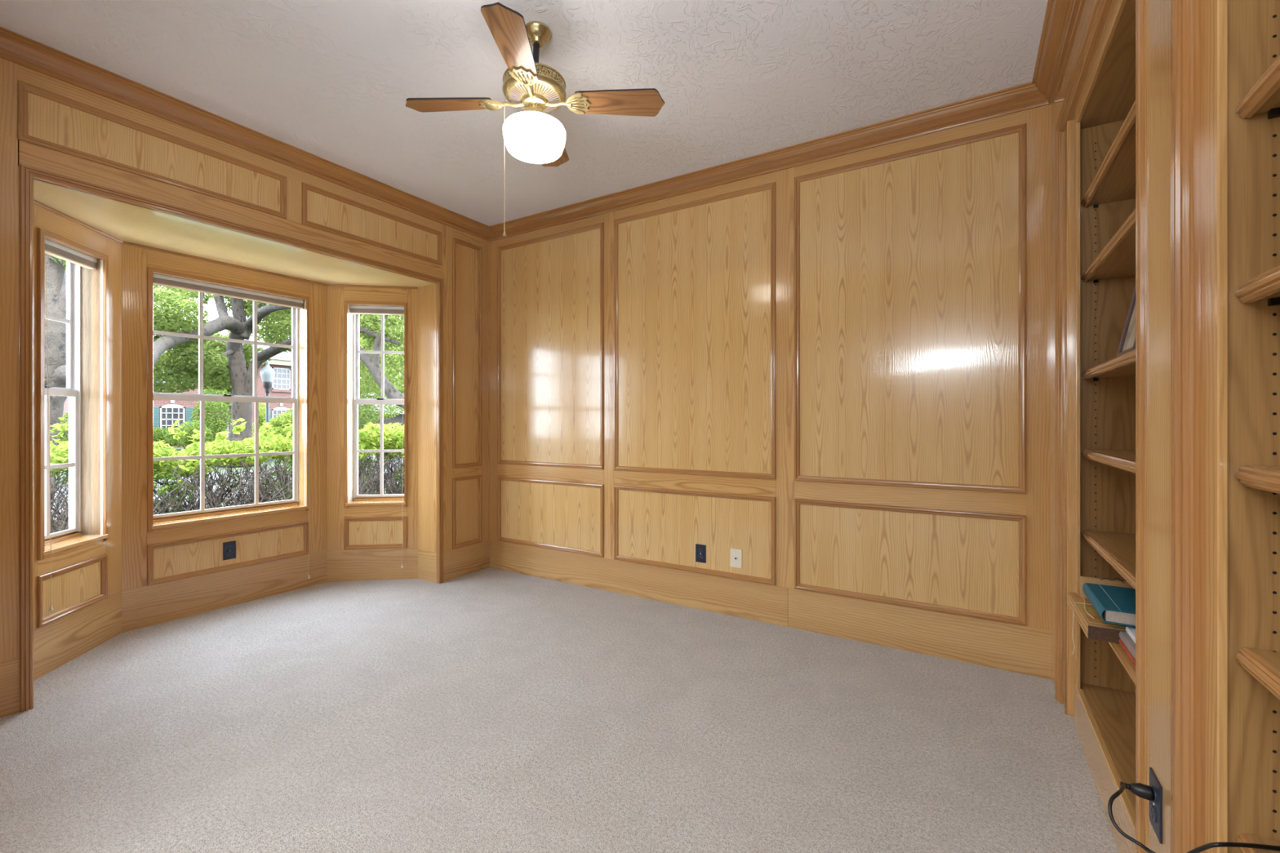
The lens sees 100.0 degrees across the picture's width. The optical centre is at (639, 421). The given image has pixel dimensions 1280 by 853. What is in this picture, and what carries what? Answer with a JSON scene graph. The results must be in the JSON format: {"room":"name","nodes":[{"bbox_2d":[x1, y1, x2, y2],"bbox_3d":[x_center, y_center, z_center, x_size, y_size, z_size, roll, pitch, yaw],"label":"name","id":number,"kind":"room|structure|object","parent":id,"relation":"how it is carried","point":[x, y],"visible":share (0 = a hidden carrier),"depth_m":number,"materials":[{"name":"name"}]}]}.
{"room":"home office","nodes":[
{"label":"home office","id":0,"kind":"room"},
{"bbox_2d":[33,199,123,629],"bbox_3d":[-2.860,0.074,2.657,0.153,2.200,0.825,0,0,-14],"label":"wall","id":1,"kind":"structure","parent":0,"point":[84,575],"depth_m":2.80,"materials":[{"name":"brown wood"}]},
{"bbox_2d":[43,238,107,555],"bbox_3d":[-2.859,-0.120,2.637,0.166,1.479,0.407,0,0,-14],"label":"window","id":2,"kind":"structure","parent":1,"relation":"in","point":[70,538],"depth_m":2.80,"materials":[{"name":"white wood"}]},
{"bbox_2d":[44,239,97,610],"bbox_3d":[-2.809,0.011,2.649,0.089,1.733,0.377,0,0,-14],"label":"window blind","id":3,"kind":"object","parent":2,"relation":"attached to","point":[51,248],"visible":0.75,"depth_m":2.61,"materials":[{"name":"white fabric"}]},
{"bbox_2d":[33,591,121,680],"bbox_3d":[-2.803,1.057,2.650,0.020,0.234,0.665,0,0,-14],"label":"baseboard","id":4,"kind":"structure","parent":1,"relation":"attached to","point":[56,643],"depth_m":2.65,"materials":[{"name":"brown wood"}]},
{"bbox_2d":[121,240,327,591],"bbox_3d":[-2.631,0.074,3.479,0.153,2.200,1.270,0,0,32],"label":"wall","id":5,"kind":"structure","parent":0,"point":[149,557],"depth_m":3.23,"materials":[{"name":"brown wood"}]},
{"bbox_2d":[121,550,327,632],"bbox_3d":[-2.586,1.057,3.451,0.020,0.234,1.110,0,0,32],"label":"baseboard","id":6,"kind":"structure","parent":5,"relation":"attached to","point":[143,606],"depth_m":3.35,"materials":[{"name":"brown wood"}]},
{"bbox_2d":[222,540,235,559],"bbox_3d":[-2.605,0.820,3.407,0.011,0.112,0.070,0,0,31],"label":"electrical outlet","id":7,"kind":"object","parent":5,"relation":"attached to","point":[228,548],"visible":1,"depth_m":3.40,"materials":[{"name":"plastic"}]},
{"bbox_2d":[226,551,232,555],"bbox_3d":[-2.602,0.840,3.405,0.004,0.025,0.033,0,0,32],"label":"socket","id":8,"kind":"object","parent":7,"relation":"attached to","point":[228,553],"depth_m":3.40,"materials":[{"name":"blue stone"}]},
{"bbox_2d":[226,545,232,549],"bbox_3d":[-2.602,0.800,3.405,0.004,0.025,0.033,0,0,32],"label":"socket","id":9,"kind":"object","parent":7,"relation":"attached to","point":[228,547],"depth_m":3.40,"materials":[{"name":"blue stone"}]},
{"bbox_2d":[151,274,308,528],"bbox_3d":[-2.638,-0.120,3.475,0.177,1.479,0.854,0,0,31],"label":"window","id":10,"kind":"structure","parent":5,"relation":"in","point":[180,518],"depth_m":3.58,"materials":[{"name":"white wood"}]},
{"bbox_2d":[153,273,310,578],"bbox_3d":[-2.609,0.128,3.473,0.088,1.966,0.849,0,0,36],"label":"window blind","id":11,"kind":"object","parent":10,"relation":"attached to","point":[160,280],"visible":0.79,"depth_m":3.42,"materials":[{"name":"white fabric"}]},
{"bbox_2d":[33,179,435,287],"bbox_3d":[-2.358,-1.062,3.248,0.836,0.128,2.100,0,0,31],"label":"ceiling","id":12,"kind":"structure","parent":0,"point":[126,222],"depth_m":2.98,"materials":[{"name":"beige paint"}]},
{"bbox_2d":[0,57,489,712],"bbox_3d":[-2.082,-0.186,3.106,0.278,2.720,3.165,0,0,31],"label":"wall","id":13,"kind":"structure","parent":0,"point":[53,131],"depth_m":2.74,"materials":[{"name":"brown wood"}]},
{"bbox_2d":[0,26,489,241],"bbox_3d":[-1.944,-1.484,3.022,0.078,0.087,2.965,0,0,31],"label":"trim","id":14,"kind":"structure","parent":13,"relation":"attached to","point":[15,47],"depth_m":2.66,"materials":[{"name":"brown wood"}]},
{"bbox_2d":[0,539,489,717],"bbox_3d":[-1.986,1.063,3.048,0.020,0.222,2.965,0,0,31],"label":"baseboard","id":15,"kind":"structure","parent":13,"relation":"attached to","point":[465,560],"depth_m":3.96,"materials":[{"name":"brown wood"}]},
{"bbox_2d":[326,284,417,550],"bbox_3d":[-2.003,0.074,4.018,0.781,2.200,0.153,0,0,-8],"label":"wall","id":16,"kind":"structure","parent":0,"point":[360,526],"depth_m":3.95,"materials":[{"name":"brown wood"}]},
{"bbox_2d":[327,546,417,582],"bbox_3d":[-1.972,1.057,3.969,0.631,0.234,0.020,0,0,-8],"label":"baseboard","id":17,"kind":"structure","parent":16,"relation":"attached to","point":[373,564],"depth_m":3.96,"materials":[{"name":"brown wood"}]},
{"bbox_2d":[345,304,405,506],"bbox_3d":[-1.954,-0.120,4.029,0.417,1.479,0.166,0,0,-8],"label":"window","id":18,"kind":"structure","parent":16,"relation":"in","point":[381,499],"depth_m":4.05,"materials":[{"name":"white wood"}]},
{"bbox_2d":[350,305,404,568],"bbox_3d":[-1.946,0.114,3.978,0.390,1.937,0.089,0,0,-8],"label":"window blind","id":19,"kind":"object","parent":18,"relation":"attached to","point":[354,309],"visible":0.85,"depth_m":3.99,"materials":[{"name":"white fabric"}]},
{"bbox_2d":[0,0,1047,226],"bbox_3d":[-1.361,-1.601,0.187,4.120,0.150,7.305,0,0,31],"label":"ceiling","id":20,"kind":"structure","parent":0,"point":[333,81],"depth_m":2.31,"materials":[{"name":"paint"}]},
{"bbox_2d":[405,2,664,236],"bbox_3d":[-0.411,-1.123,2.096,0.758,0.805,0.758,0,0,-44],"label":"ceiling fan","id":21,"kind":"object","parent":20,"relation":"hanging from","point":[531,135],"visible":1,"depth_m":2.05,"materials":[{"name":"brown wood"}]},
{"bbox_2d":[0,567,1119,852],"bbox_3d":[-1.664,1.234,0.353,4.810,0.120,7.275,0,0,31],"label":"floor","id":22,"kind":"structure","parent":0,"point":[487,710],"depth_m":1.98,"materials":[{"name":"carpet"}]},
{"bbox_2d":[1071,0,1135,852],"bbox_3d":[1.603,-0.046,1.591,0.377,2.440,1.184,0,0,31],"label":"bookcase","id":23,"kind":"object","parent":22,"relation":"on","point":[1103,120],"visible":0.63,"depth_m":2.01,"materials":[{"name":"brown wood"}]},
{"bbox_2d":[1066,591,1135,655],"bbox_3d":[1.532,0.713,1.788,0.140,0.182,0.393,0,0,31],"label":"box","id":24,"kind":"object","parent":23,"relation":"on","point":[1093,626],"visible":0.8,"depth_m":1.69,"materials":[{"name":"brown wood"}]},
{"bbox_2d":[1080,576,1133,598],"bbox_3d":[1.671,0.583,1.839,0.255,0.085,0.010,0,0,31],"label":"wooden plaque","id":25,"kind":"object","parent":24,"relation":"on","point":[1082,580],"visible":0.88,"depth_m":1.87,"materials":[{"name":"brown wood"}]},
{"bbox_2d":[1115,286,1135,356],"bbox_3d":[1.462,-0.317,1.569,0.072,0.247,0.200,0,0,31],"label":"picture frame","id":26,"kind":"object","parent":23,"relation":"on","point":[1127,342],"visible":0.21,"depth_m":1.64,"materials":[{"name":"brown wood"}]},
{"bbox_2d":[1122,303,1135,351],"bbox_3d":[1.459,-0.317,1.570,0.044,0.206,0.160,0,0,31],"label":"print","id":27,"kind":"object","parent":26,"relation":"attached to","point":[1129,331],"depth_m":1.63},
{"bbox_2d":[1119,639,1135,666],"bbox_3d":[1.422,0.661,1.385,0.209,0.016,0.405,0,0,31],"label":"book","id":28,"kind":"object","parent":23,"relation":"on","point":[1122,644],"visible":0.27,"depth_m":1.53,"materials":[{"name":"paper"}]},
{"bbox_2d":[1119,631,1135,659],"bbox_3d":[1.430,0.640,1.389,0.219,0.026,0.380,0,0,31],"label":"book","id":29,"kind":"object","parent":28,"relation":"on","point":[1124,637],"visible":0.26,"depth_m":1.53,"materials":[{"name":"grey paper"}]},
{"bbox_2d":[1082,582,1135,626],"bbox_3d":[1.572,0.582,1.675,0.254,0.041,0.305,0,0,31],"label":"book","id":30,"kind":"object","parent":29,"relation":"on","point":[1116,605],"visible":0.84,"depth_m":1.68,"materials":[{"name":"teal paper"}]},
{"bbox_2d":[1125,626,1135,643],"bbox_3d":[1.444,0.618,1.389,0.215,0.018,0.355,0,0,31],"label":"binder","id":31,"kind":"object","parent":29,"relation":"on","point":[1131,631],"visible":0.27,"depth_m":1.56,"materials":[{"name":"white plastic"}]},
{"bbox_2d":[1205,0,1279,852],"bbox_3d":[0.862,-0.046,0.372,0.377,2.440,1.252,0,0,31],"label":"bookcase","id":32,"kind":"object","parent":22,"relation":"on","point":[1242,37],"visible":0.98,"depth_m":0.88,"materials":[{"name":"brown wood"}]},
{"bbox_2d":[489,104,1051,631],"bbox_3d":[0.495,-0.186,3.384,4.270,2.720,0.212,0,0,31],"label":"wall","id":33,"kind":"structure","parent":0,"point":[834,373],"depth_m":3.01,"materials":[{"name":"brown wood"}]},
{"bbox_2d":[695,543,706,563],"bbox_3d":[0.379,0.825,3.348,0.070,0.112,0.011,0,0,31],"label":"electrical outlet","id":34,"kind":"object","parent":33,"relation":"attached to","point":[700,549],"visible":1,"depth_m":3.34,"materials":[{"name":"plastic"}]},
{"bbox_2d":[729,548,742,568],"bbox_3d":[0.576,0.824,3.226,0.074,0.112,0.015,0,0,31],"label":"wall plate","id":35,"kind":"object","parent":33,"relation":"attached to","point":[735,555],"visible":1,"depth_m":3.23,"materials":[{"name":"plastic"}]},
{"bbox_2d":[488,81,1051,241],"bbox_3d":[0.311,-1.484,3.341,3.600,0.087,0.078,0,0,31],"label":"trim","id":36,"kind":"structure","parent":33,"relation":"attached to","point":[1025,96],"depth_m":2.98,"materials":[{"name":"brown wood"}]},
{"bbox_2d":[489,539,1051,679],"bbox_3d":[0.341,1.063,3.380,3.610,0.222,0.020,0,0,31],"label":"baseboard","id":37,"kind":"structure","parent":33,"relation":"attached to","point":[1024,650],"depth_m":3.00,"materials":[{"name":"brown wood"}]},
{"bbox_2d":[1051,0,1205,852],"bbox_3d":[1.329,-0.186,1.079,0.509,2.720,3.085,0,0,31],"label":"wall","id":38,"kind":"structure","parent":0,"point":[1171,34],"depth_m":1.05,"materials":[{"name":"brown wood"}]},
{"bbox_2d":[1031,0,1079,103],"bbox_3d":[1.066,-1.484,1.192,0.078,0.087,2.965,0,0,31],"label":"trim","id":39,"kind":"structure","parent":38,"relation":"attached to","point":[1060,15],"depth_m":2.11,"materials":[{"name":"brown wood"}]},
{"bbox_2d":[1149,767,1162,844],"bbox_3d":[1.047,0.778,1.090,0.011,0.112,0.074,0,0,31],"label":"electrical outlet","id":40,"kind":"object","parent":38,"relation":"attached to","point":[1156,806],"visible":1,"depth_m":1.08,"materials":[{"name":"plastic"}]},
{"bbox_2d":[1150,804,1156,822],"bbox_3d":[1.044,0.797,1.091,0.004,0.025,0.033,0,0,31],"label":"socket","id":41,"kind":"object","parent":40,"relation":"attached to","point":[1153,806],"depth_m":1.09,"materials":[{"name":"black plastic"}]},
{"bbox_2d":[1151,785,1156,803],"bbox_3d":[1.044,0.758,1.091,0.004,0.025,0.033,0,0,31],"label":"socket","id":42,"kind":"object","parent":40,"relation":"attached to","point":[1154,787],"depth_m":1.08,"materials":[{"name":"black plastic"}]},
{"bbox_2d":[1107,781,1279,852],"bbox_3d":[0.956,0.717,0.851,0.166,0.109,0.546,0,0,2],"label":"power cord","id":43,"kind":"object","parent":38,"relation":"attached to","point":[1141,790],"visible":1,"depth_m":0.99,"materials":[{"name":"black rubber"}]},
{"label":"outside","id":44,"kind":"structure","parent":0,"visible":0},
{"bbox_2d":[50,447,437,583],"bbox_3d":[-24.702,1.524,50.129,85.700,0.200,120.000,0,0,31],"label":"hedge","id":45,"kind":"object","parent":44,"point":[176,449],"depth_m":16.00,"materials":[{"name":"green plant"}]},
{"bbox_2d":[44,253,66,507],"bbox_3d":[-11.686,-1.167,11.032,8.698,5.474,2.902,0,0,38],"label":"oak tree","id":46,"kind":"object","parent":45,"relation":"on","point":[55,267],"visible":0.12,"depth_m":8.38,"materials":[{"name":"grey plant"}]},
{"bbox_2d":[54,413,68,479],"bbox_3d":[-14.269,0.629,12.969,2.104,1.706,1.945,0,0,31],"label":"rounded bush","id":47,"kind":"object","parent":45,"relation":"on","point":[66,437],"visible":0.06,"depth_m":12.87,"materials":[{"name":"green plant"}]},
{"bbox_2d":[153,425,195,449],"bbox_3d":[-22.669,0.830,25.913,3.570,1.309,2.050,0,0,5],"label":"shrub","id":48,"kind":"object","parent":45,"relation":"on","point":[162,433],"visible":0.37,"depth_m":25.43,"materials":[{"name":"green plant"}]},
{"bbox_2d":[60,334,293,448],"bbox_3d":[-27.860,-2.470,32.135,10.200,7.887,11.551,0,0,31],"label":"brick house","id":49,"kind":"structure","parent":45,"relation":"on","point":[166,412],"depth_m":32.01,"materials":[{"name":"red"}]},
{"bbox_2d":[153,406,159,430],"bbox_3d":[-25.148,-0.099,27.871,0.065,1.326,0.277,0,0,31],"label":"shutter","id":50,"kind":"object","parent":49,"relation":"hanging from","point":[156,409],"depth_m":27.88,"materials":[{"name":"teal wood"}]},
{"bbox_2d":[185,407,193,431],"bbox_3d":[-24.405,-0.099,29.093,0.065,1.326,0.329,0,0,31],"label":"shutter","id":51,"kind":"object","parent":49,"relation":"hanging from","point":[188,411],"depth_m":29.05,"materials":[{"name":"teal wood"}]},
{"bbox_2d":[203,371,231,439],"bbox_3d":[-24.476,-1.235,31.026,2.248,5.421,1.964,0,0,31],"label":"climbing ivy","id":52,"kind":"object","parent":49,"relation":"attached to","point":[228,390],"visible":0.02,"depth_m":30.91,"materials":[{"name":"green plant"}]},
{"bbox_2d":[174,420,213,448],"bbox_3d":[-19.934,0.719,23.988,1.414,1.523,1.316,0,0,31],"label":"shrub","id":53,"kind":"object","parent":45,"relation":"on","point":[188,429],"visible":0.53,"depth_m":23.81,"materials":[{"name":"green plant"}]},
{"bbox_2d":[190,387,231,441],"bbox_3d":[-21.687,-0.171,27.243,1.651,3.300,3.210,0,0,-28],"label":"shrub","id":54,"kind":"object","parent":45,"relation":"on","point":[215,425],"visible":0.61,"depth_m":26.84,"materials":[{"name":"green plant"}]},
{"bbox_2d":[153,284,291,467],"bbox_3d":[-12.061,-2.022,16.079,5.538,6.912,10.236,0,0,-41],"label":"oak tree","id":55,"kind":"object","parent":45,"relation":"on","point":[180,364],"visible":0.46,"depth_m":15.91,"materials":[{"name":"green plant"}]},
{"bbox_2d":[49,417,404,533],"bbox_3d":[-4.042,0.710,5.780,2.298,1.490,7.838,0,0,31],"label":"hedge","id":56,"kind":"object","parent":45,"relation":"on","point":[368,436],"visible":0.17,"depth_m":5.36,"materials":[{"name":"green plant"}]},
{"bbox_2d":[207,320,264,341],"bbox_3d":[-37.723,-3.930,49.828,8.888,10.863,11.832,0,0,31],"label":"tree","id":57,"kind":"object","parent":45,"relation":"on","point":[228,331],"visible":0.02,"depth_m":48.25,"materials":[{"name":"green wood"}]},
{"bbox_2d":[251,402,266,439],"bbox_3d":[-16.932,0.315,24.009,0.695,2.325,0.714,0,0,31],"label":"shrub","id":58,"kind":"object","parent":45,"relation":"on","point":[261,416],"visible":0.34,"depth_m":23.89,"materials":[{"name":"green plant"}]},
{"bbox_2d":[259,360,275,462],"bbox_3d":[-13.183,-0.359,19.000,0.440,3.665,0.440,0,0,31],"label":"street lamp","id":59,"kind":"object","parent":45,"relation":"on","point":[267,373],"visible":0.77,"depth_m":18.92,"materials":[{"name":"white glass"}]},
{"bbox_2d":[252,407,293,459],"bbox_3d":[-13.602,0.452,20.491,1.864,2.057,2.642,0,0,-26],"label":"shrub","id":60,"kind":"object","parent":45,"relation":"on","point":[278,425],"visible":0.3,"depth_m":20.32,"materials":[{"name":"green plant"}]},
{"bbox_2d":[358,395,379,462],"bbox_3d":[-5.681,0.459,10.746,0.856,2.038,1.449,0,0,-41],"label":"shrub","id":61,"kind":"object","parent":45,"relation":"on","point":[363,413],"visible":0.27,"depth_m":10.60,"materials":[{"name":"green plant"}]},
{"bbox_2d":[358,314,404,421],"bbox_3d":[-7.567,-1.720,14.740,3.818,5.338,9.977,0,0,-33],"label":"oak tree","id":62,"kind":"object","parent":45,"relation":"on","point":[370,334],"visible":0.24,"depth_m":13.41,"materials":[{"name":"green plant"}]},
{"bbox_2d":[358,393,404,453],"bbox_3d":[-11.889,0.074,27.090,4.800,2.800,8.000,0,0,31],"label":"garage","id":63,"kind":"structure","parent":45,"relation":"on","point":[397,419],"depth_m":24.36,"materials":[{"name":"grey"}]},
{"bbox_2d":[359,326,404,391],"bbox_3d":[-18.169,-3.779,43.814,9.942,10.561,13.052,0,0,31],"label":"tree","id":64,"kind":"object","parent":45,"relation":"on","point":[402,372],"visible":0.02,"depth_m":41.22,"materials":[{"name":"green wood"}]},
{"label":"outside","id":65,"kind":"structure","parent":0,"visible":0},
{"bbox_2d":[51,460,404,520],"bbox_3d":[3.410,1.445,33.037,6.500,0.057,120.000,0,0,31],"label":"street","id":66,"kind":"structure","parent":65,"point":[169,480],"depth_m":12.02,"materials":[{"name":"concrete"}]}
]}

